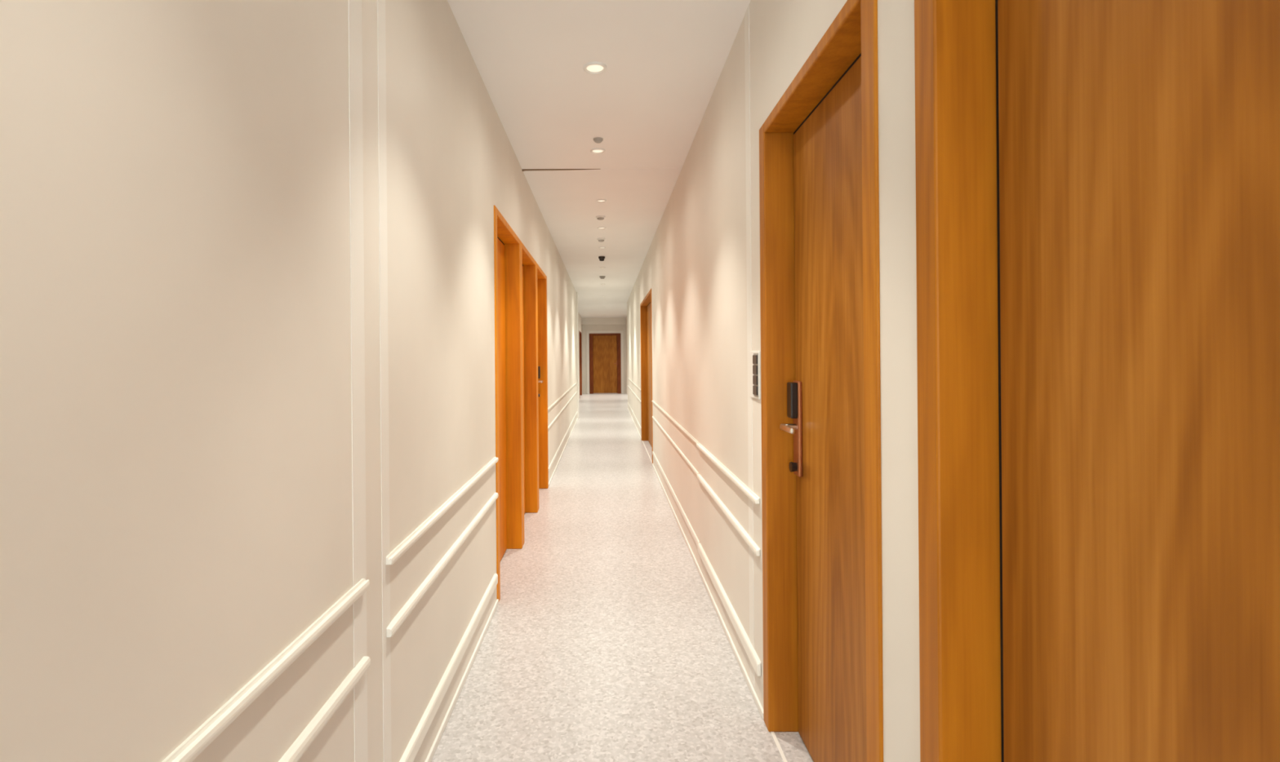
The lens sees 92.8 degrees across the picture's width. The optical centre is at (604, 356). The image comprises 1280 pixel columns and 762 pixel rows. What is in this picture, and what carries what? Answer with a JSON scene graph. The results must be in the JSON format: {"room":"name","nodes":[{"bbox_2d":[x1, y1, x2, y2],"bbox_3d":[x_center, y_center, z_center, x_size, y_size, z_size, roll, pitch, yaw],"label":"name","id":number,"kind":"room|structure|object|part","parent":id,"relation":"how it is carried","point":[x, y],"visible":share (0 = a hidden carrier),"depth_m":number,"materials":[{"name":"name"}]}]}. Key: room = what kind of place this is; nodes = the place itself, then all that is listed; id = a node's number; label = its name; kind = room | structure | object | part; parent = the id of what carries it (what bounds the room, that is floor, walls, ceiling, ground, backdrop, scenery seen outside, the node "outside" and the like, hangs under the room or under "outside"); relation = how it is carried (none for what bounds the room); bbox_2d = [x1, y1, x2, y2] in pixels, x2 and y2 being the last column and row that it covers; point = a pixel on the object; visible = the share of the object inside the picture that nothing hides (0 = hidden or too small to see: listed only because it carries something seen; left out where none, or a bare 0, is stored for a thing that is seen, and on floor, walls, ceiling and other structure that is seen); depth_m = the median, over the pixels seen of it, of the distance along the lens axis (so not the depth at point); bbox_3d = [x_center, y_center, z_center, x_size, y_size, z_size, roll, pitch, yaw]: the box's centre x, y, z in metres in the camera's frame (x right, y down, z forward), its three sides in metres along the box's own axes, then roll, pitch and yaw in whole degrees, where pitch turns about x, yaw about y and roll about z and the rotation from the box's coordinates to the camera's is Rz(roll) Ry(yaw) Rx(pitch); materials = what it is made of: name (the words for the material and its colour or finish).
{"room":"hotel corridor","nodes":[
{"label":"hotel corridor","id":0,"kind":"room"},
{"bbox_2d":[0,0,577,761],"bbox_3d":[-0.682,-0.013,5.000,0.200,2.653,16.000,0,0,0],"label":"wall","id":1,"kind":"structure","parent":0,"point":[176,497],"depth_m":0.94,"materials":[{"name":"beige paint"}]},
{"bbox_2d":[161,578,369,761],"bbox_3d":[-0.568,0.539,-0.725,0.019,0.023,4.350,0,0,0],"label":"wall molding","id":2,"kind":"structure","parent":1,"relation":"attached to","point":[190,748],"depth_m":0.99,"materials":[{"name":"white paint"}]},
{"bbox_2d":[278,656,370,761],"bbox_3d":[-0.568,0.729,-0.723,0.017,0.027,4.355,0,0,0],"label":"rail","id":3,"kind":"object","parent":1,"relation":"attached to","point":[309,734],"visible":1,"depth_m":1.23,"materials":[{"name":"white paint"}]},
{"bbox_2d":[348,0,391,761],"bbox_3d":[-0.582,-0.029,1.512,0.002,2.623,0.235,0,0,0],"label":"trim","id":4,"kind":"structure","parent":1,"relation":"attached to","point":[355,27],"depth_m":1.46,"materials":[{"name":"white paint"}]},
{"bbox_2d":[386,493,497,637],"bbox_3d":[-0.568,0.729,2.400,0.017,0.027,1.600,0,0,0],"label":"rail","id":5,"kind":"object","parent":1,"relation":"attached to","point":[406,611],"visible":1,"depth_m":2.00,"materials":[{"name":"white paint"}]},
{"bbox_2d":[386,457,498,564],"bbox_3d":[-0.568,0.539,2.400,0.019,0.023,1.600,0,0,0],"label":"handrail","id":6,"kind":"object","parent":1,"relation":"attached to","point":[408,542],"visible":1,"depth_m":2.01,"materials":[{"name":"white paint"}]},
{"bbox_2d":[399,573,497,761],"bbox_3d":[-0.565,1.158,1.685,0.016,0.054,2.970,0,0,0],"label":"rail","id":7,"kind":"object","parent":1,"relation":"attached to","point":[417,739],"visible":1,"depth_m":2.13,"materials":[{"name":"white paint"}]},
{"bbox_2d":[424,417,577,761],"bbox_3d":[-0.567,1.299,5.000,0.010,0.028,16.000,0,0,0],"label":"baseboard","id":8,"kind":"structure","parent":1,"relation":"attached to","point":[439,735],"depth_m":2.42,"materials":[{"name":"white paint"}]},
{"bbox_2d":[493,204,523,601],"bbox_3d":[-0.659,0.256,3.715,0.172,2.115,0.990,0,0,0],"label":"door","id":9,"kind":"structure","parent":1,"relation":"in","point":[507,245],"depth_m":4.14,"materials":[{"name":"brown wood"}]},
{"bbox_2d":[520,241,537,544],"bbox_3d":[-0.659,0.256,4.690,0.172,2.115,0.960,0,0,0],"label":"door","id":10,"kind":"structure","parent":1,"relation":"in","point":[528,264],"depth_m":5.10,"materials":[{"name":"brown wood"}]},
{"bbox_2d":[536,262,548,510],"bbox_3d":[-0.659,0.256,5.635,0.172,2.115,0.930,0,0,0],"label":"door","id":11,"kind":"structure","parent":1,"relation":"in","point":[541,278],"depth_m":6.03,"materials":[{"name":"brown wood"}]},
{"bbox_2d":[547,391,577,429],"bbox_3d":[-0.571,0.726,9.345,0.010,0.020,6.410,0,0,0],"label":"rail","id":12,"kind":"object","parent":1,"relation":"attached to","point":[561,411],"visible":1,"depth_m":7.77,"materials":[{"name":"white paint"}]},
{"bbox_2d":[547,382,577,410],"bbox_3d":[-0.572,0.536,9.345,0.011,0.018,6.410,0,0,0],"label":"handrail","id":13,"kind":"object","parent":1,"relation":"attached to","point":[559,398],"visible":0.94,"depth_m":7.62,"materials":[{"name":"white paint"}]},
{"bbox_2d":[548,412,577,472],"bbox_3d":[-0.568,1.151,9.345,0.010,0.040,6.410,0,0,0],"label":"rail","id":14,"kind":"object","parent":1,"relation":"attached to","point":[571,424],"visible":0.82,"depth_m":7.76,"materials":[{"name":"white paint"}]},
{"bbox_2d":[576,292,578,419],"bbox_3d":[-0.577,-0.014,12.825,0.030,2.653,0.350,0,0,0],"label":"trim","id":15,"kind":"structure","parent":1,"relation":"attached to","point":[577,340],"depth_m":12.65,"materials":[{"name":"white paint"}]},
{"bbox_2d":[577,312,582,399],"bbox_3d":[-0.850,-0.012,17.200,0.120,2.653,8.400,0,0,0],"label":"wall","id":16,"kind":"structure","parent":0,"point":[580,318],"depth_m":18.94,"materials":[{"name":"beige paint"}]},
{"bbox_2d":[578,330,582,398],"bbox_3d":[-0.867,0.257,19.750,0.172,2.115,1.700,0,0,0],"label":"door","id":17,"kind":"structure","parent":16,"relation":"in","point":[580,350],"depth_m":20.53,"materials":[{"name":"brown wood"}]},
{"bbox_2d":[447,0,751,318],"bbox_3d":[-0.011,-1.395,9.350,2.600,0.100,24.700,0,0,0],"label":"ceiling","id":18,"kind":"structure","parent":0,"point":[664,60],"depth_m":3.21,"materials":[{"name":"white paint"}]},
{"bbox_2d":[521,168,600,171],"bbox_3d":[-0.312,-1.337,4.360,0.562,0.012,0.018,0,0,0],"label":"trim","id":19,"kind":"structure","parent":18,"relation":"attached to","point":[522,170],"depth_m":4.35,"materials":[{"name":"brown"}]},
{"bbox_2d":[582,62,607,74],"bbox_3d":[-0.046,-1.340,2.830,0.112,0.010,0.112,0,0,0],"label":"recessed light","id":20,"kind":"object","parent":18,"relation":"in","point":[591,68],"visible":1,"depth_m":2.82,"materials":[{"name":"white plastic"}]},
{"bbox_2d":[590,147,604,154],"bbox_3d":[-0.046,-1.340,3.970,0.098,0.010,0.098,0,0,0],"label":"recessed light","id":21,"kind":"object","parent":18,"relation":"in","point":[597,150],"visible":1,"depth_m":3.96,"materials":[{"name":"white plastic"}]},
{"bbox_2d":[593,137,603,143],"bbox_3d":[-0.041,-1.334,3.760,0.060,0.022,0.060,0,0,0],"label":"smoke detector","id":22,"kind":"object","parent":18,"relation":"attached to","point":[597,140],"visible":1,"depth_m":3.74,"materials":[{"name":"grey plastic"}]},
{"bbox_2d":[595,215,604,220],"bbox_3d":[-0.041,-1.330,5.850,0.090,0.030,0.090,0,0,0],"label":"smoke detector","id":23,"kind":"object","parent":18,"relation":"attached to","point":[599,217],"visible":1,"depth_m":5.82,"materials":[{"name":"white plastic"}]},
{"bbox_2d":[595,199,606,202],"bbox_3d":[-0.031,-1.340,5.240,0.092,0.010,0.092,0,0,0],"label":"recessed light","id":24,"kind":"object","parent":18,"relation":"in","point":[597,200],"visible":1,"depth_m":5.23,"materials":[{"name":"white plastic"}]},
{"bbox_2d":[597,238,604,242],"bbox_3d":[-0.041,-1.328,6.950,0.090,0.034,0.090,0,0,0],"label":"smoke detector","id":25,"kind":"object","parent":18,"relation":"attached to","point":[600,240],"visible":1,"depth_m":6.92,"materials":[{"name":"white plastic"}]},
{"bbox_2d":[598,256,604,261],"bbox_3d":[-0.041,-1.315,8.200,0.090,0.060,0.090,0,0,0],"label":"smoke detector","id":26,"kind":"object","parent":18,"relation":"attached to","point":[601,258],"visible":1,"depth_m":8.17,"materials":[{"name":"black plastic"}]},
{"bbox_2d":[582,324,626,394],"bbox_3d":[-0.020,-0.018,21.475,1.780,2.653,0.150,0,0,0],"label":"wall","id":27,"kind":"structure","parent":0,"point":[584,327],"depth_m":21.40,"materials":[{"name":"beige paint"}]},
{"bbox_2d":[582,317,626,324],"bbox_3d":[-0.030,-1.228,21.260,1.540,0.233,0.280,0,0,0],"label":"trim","id":28,"kind":"structure","parent":27,"relation":"attached to","point":[595,321],"depth_m":21.12,"materials":[{"name":"beige paint"}]},
{"bbox_2d":[586,330,623,394],"bbox_3d":[0.012,0.200,21.390,1.310,2.215,0.020,0,0,0],"label":"trim","id":29,"kind":"structure","parent":27,"relation":"attached to","point":[588,332],"depth_m":21.38,"materials":[{"name":"white paint"}]},
{"bbox_2d":[589,333,621,394],"bbox_3d":[0.012,0.250,21.459,1.110,2.115,0.178,0,0,0],"label":"door","id":30,"kind":"structure","parent":27,"relation":"in","point":[605,351],"depth_m":21.45,"materials":[{"name":"brown wood"}]},
{"bbox_2d":[431,393,813,761],"bbox_3d":[0.011,1.348,9.350,2.600,0.080,24.700,0,0,0],"label":"floor","id":31,"kind":"structure","parent":0,"point":[605,640],"depth_m":2.77,"materials":[{"name":"stone"}]},
{"bbox_2d":[626,316,627,395],"bbox_3d":[0.810,-0.025,18.300,0.120,2.653,6.200,0,0,0],"label":"wall","id":32,"kind":"structure","parent":0,"point":[626,317],"depth_m":20.82,"materials":[{"name":"beige paint"}]},
{"bbox_2d":[626,0,919,761],"bbox_3d":[0.664,-0.024,6.100,0.200,2.653,18.200,0,0,0],"label":"wall","id":33,"kind":"structure","parent":0,"point":[694,267],"depth_m":2.44,"materials":[{"name":"beige paint"}]},
{"bbox_2d":[627,385,640,402],"bbox_3d":[0.565,0.717,12.250,0.010,0.020,5.500,0,0,0],"label":"rail","id":34,"kind":"object","parent":33,"relation":"attached to","point":[628,385],"visible":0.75,"depth_m":11.33,"materials":[{"name":"white paint"}]},
{"bbox_2d":[627,402,641,431],"bbox_3d":[0.568,1.142,12.250,0.010,0.040,5.500,0,0,0],"label":"rail","id":35,"kind":"object","parent":33,"relation":"attached to","point":[628,402],"visible":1,"depth_m":11.18,"materials":[{"name":"white paint"}]},
{"bbox_2d":[640,288,653,463],"bbox_3d":[0.645,0.245,8.350,0.172,2.115,2.200,0,0,0],"label":"door","id":36,"kind":"structure","parent":33,"relation":"in","point":[646,324],"depth_m":9.38,"materials":[{"name":"brown wood"}]},
{"bbox_2d":[644,168,681,168],"bbox_3d":[0.261,-1.346,4.360,0.584,0.002,0.006,0,0,0],"label":"trim","id":37,"kind":"structure","parent":33,"relation":"attached to","point":[645,168],"depth_m":4.36,"materials":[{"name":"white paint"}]},
{"bbox_2d":[652,416,698,475],"bbox_3d":[0.565,0.717,5.440,0.010,0.020,3.520,0,0,0],"label":"rail","id":38,"kind":"object","parent":33,"relation":"attached to","point":[687,461],"visible":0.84,"depth_m":4.64,"materials":[{"name":"white paint"}]},
{"bbox_2d":[652,400,698,444],"bbox_3d":[0.562,0.527,5.440,0.011,0.018,3.520,0,0,0],"label":"handrail","id":39,"kind":"object","parent":33,"relation":"attached to","point":[680,427],"visible":0.88,"depth_m":4.61,"materials":[{"name":"white paint"}]},
{"bbox_2d":[652,451,699,545],"bbox_3d":[0.568,1.142,5.440,0.010,0.040,3.520,0,0,0],"label":"rail","id":40,"kind":"object","parent":33,"relation":"attached to","point":[690,527],"visible":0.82,"depth_m":4.63,"materials":[{"name":"white paint"}]},
{"bbox_2d":[627,408,764,720],"bbox_3d":[0.569,1.290,6.100,0.010,0.028,18.200,0,0,0],"label":"baseboard","id":41,"kind":"structure","parent":33,"relation":"attached to","point":[748,681],"depth_m":2.99,"materials":[{"name":"white paint"}]},
{"bbox_2d":[696,443,759,504],"bbox_3d":[0.559,0.530,2.942,0.019,0.023,1.435,0,0,0],"label":"handrail","id":42,"kind":"object","parent":33,"relation":"attached to","point":[755,499],"visible":1,"depth_m":2.65,"materials":[{"name":"white paint"}]},
{"bbox_2d":[697,474,759,556],"bbox_3d":[0.561,0.720,2.942,0.017,0.027,1.435,0,0,0],"label":"rail","id":43,"kind":"object","parent":33,"relation":"attached to","point":[754,548],"visible":1,"depth_m":2.66,"materials":[{"name":"white paint"}]},
{"bbox_2d":[697,542,760,676],"bbox_3d":[0.565,1.149,2.942,0.016,0.054,1.435,0,0,0],"label":"rail","id":44,"kind":"object","parent":33,"relation":"attached to","point":[750,651],"visible":1,"depth_m":2.66,"materials":[{"name":"white paint"}]},
{"bbox_2d":[744,4,754,688],"bbox_3d":[0.563,-0.038,2.365,0.002,2.623,0.070,0,0,0],"label":"trim","id":45,"kind":"structure","parent":33,"relation":"attached to","point":[747,13],"depth_m":2.36,"materials":[{"name":"white paint"}]},
{"bbox_2d":[749,351,759,399],"bbox_3d":[0.558,0.069,2.275,0.013,0.176,0.136,0,0,0],"label":"control panel","id":46,"kind":"object","parent":33,"relation":"attached to","point":[754,356],"visible":1,"depth_m":2.24,"materials":[{"name":"white plastic"}]},
{"bbox_2d":[759,0,883,761],"bbox_3d":[0.645,0.245,1.710,0.172,2.115,0.930,0,0,0],"label":"door","id":47,"kind":"structure","parent":33,"relation":"in","point":[820,277],"depth_m":1.80,"materials":[{"name":"brown wood"}]},
{"bbox_3d":[0.619,0.238,2.000,0.054,0.022,0.127,0,0,0],"label":"lever","id":48,"kind":"part","parent":47,"relation":"part of","materials":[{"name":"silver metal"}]},
{"bbox_2d":[914,0,1279,761],"bbox_3d":[0.645,0.245,0.609,0.172,2.115,0.958,0,0,0],"label":"door","id":49,"kind":"structure","parent":33,"relation":"in","point":[1098,181],"depth_m":0.81,"materials":[{"name":"brown wood"}]},
{"bbox_3d":[0.637,0.245,0.609,0.157,2.115,0.958,0,0,0],"label":"frame","id":50,"kind":"part","parent":49,"relation":"part of","materials":[{"name":"brown wood"}]}
]}

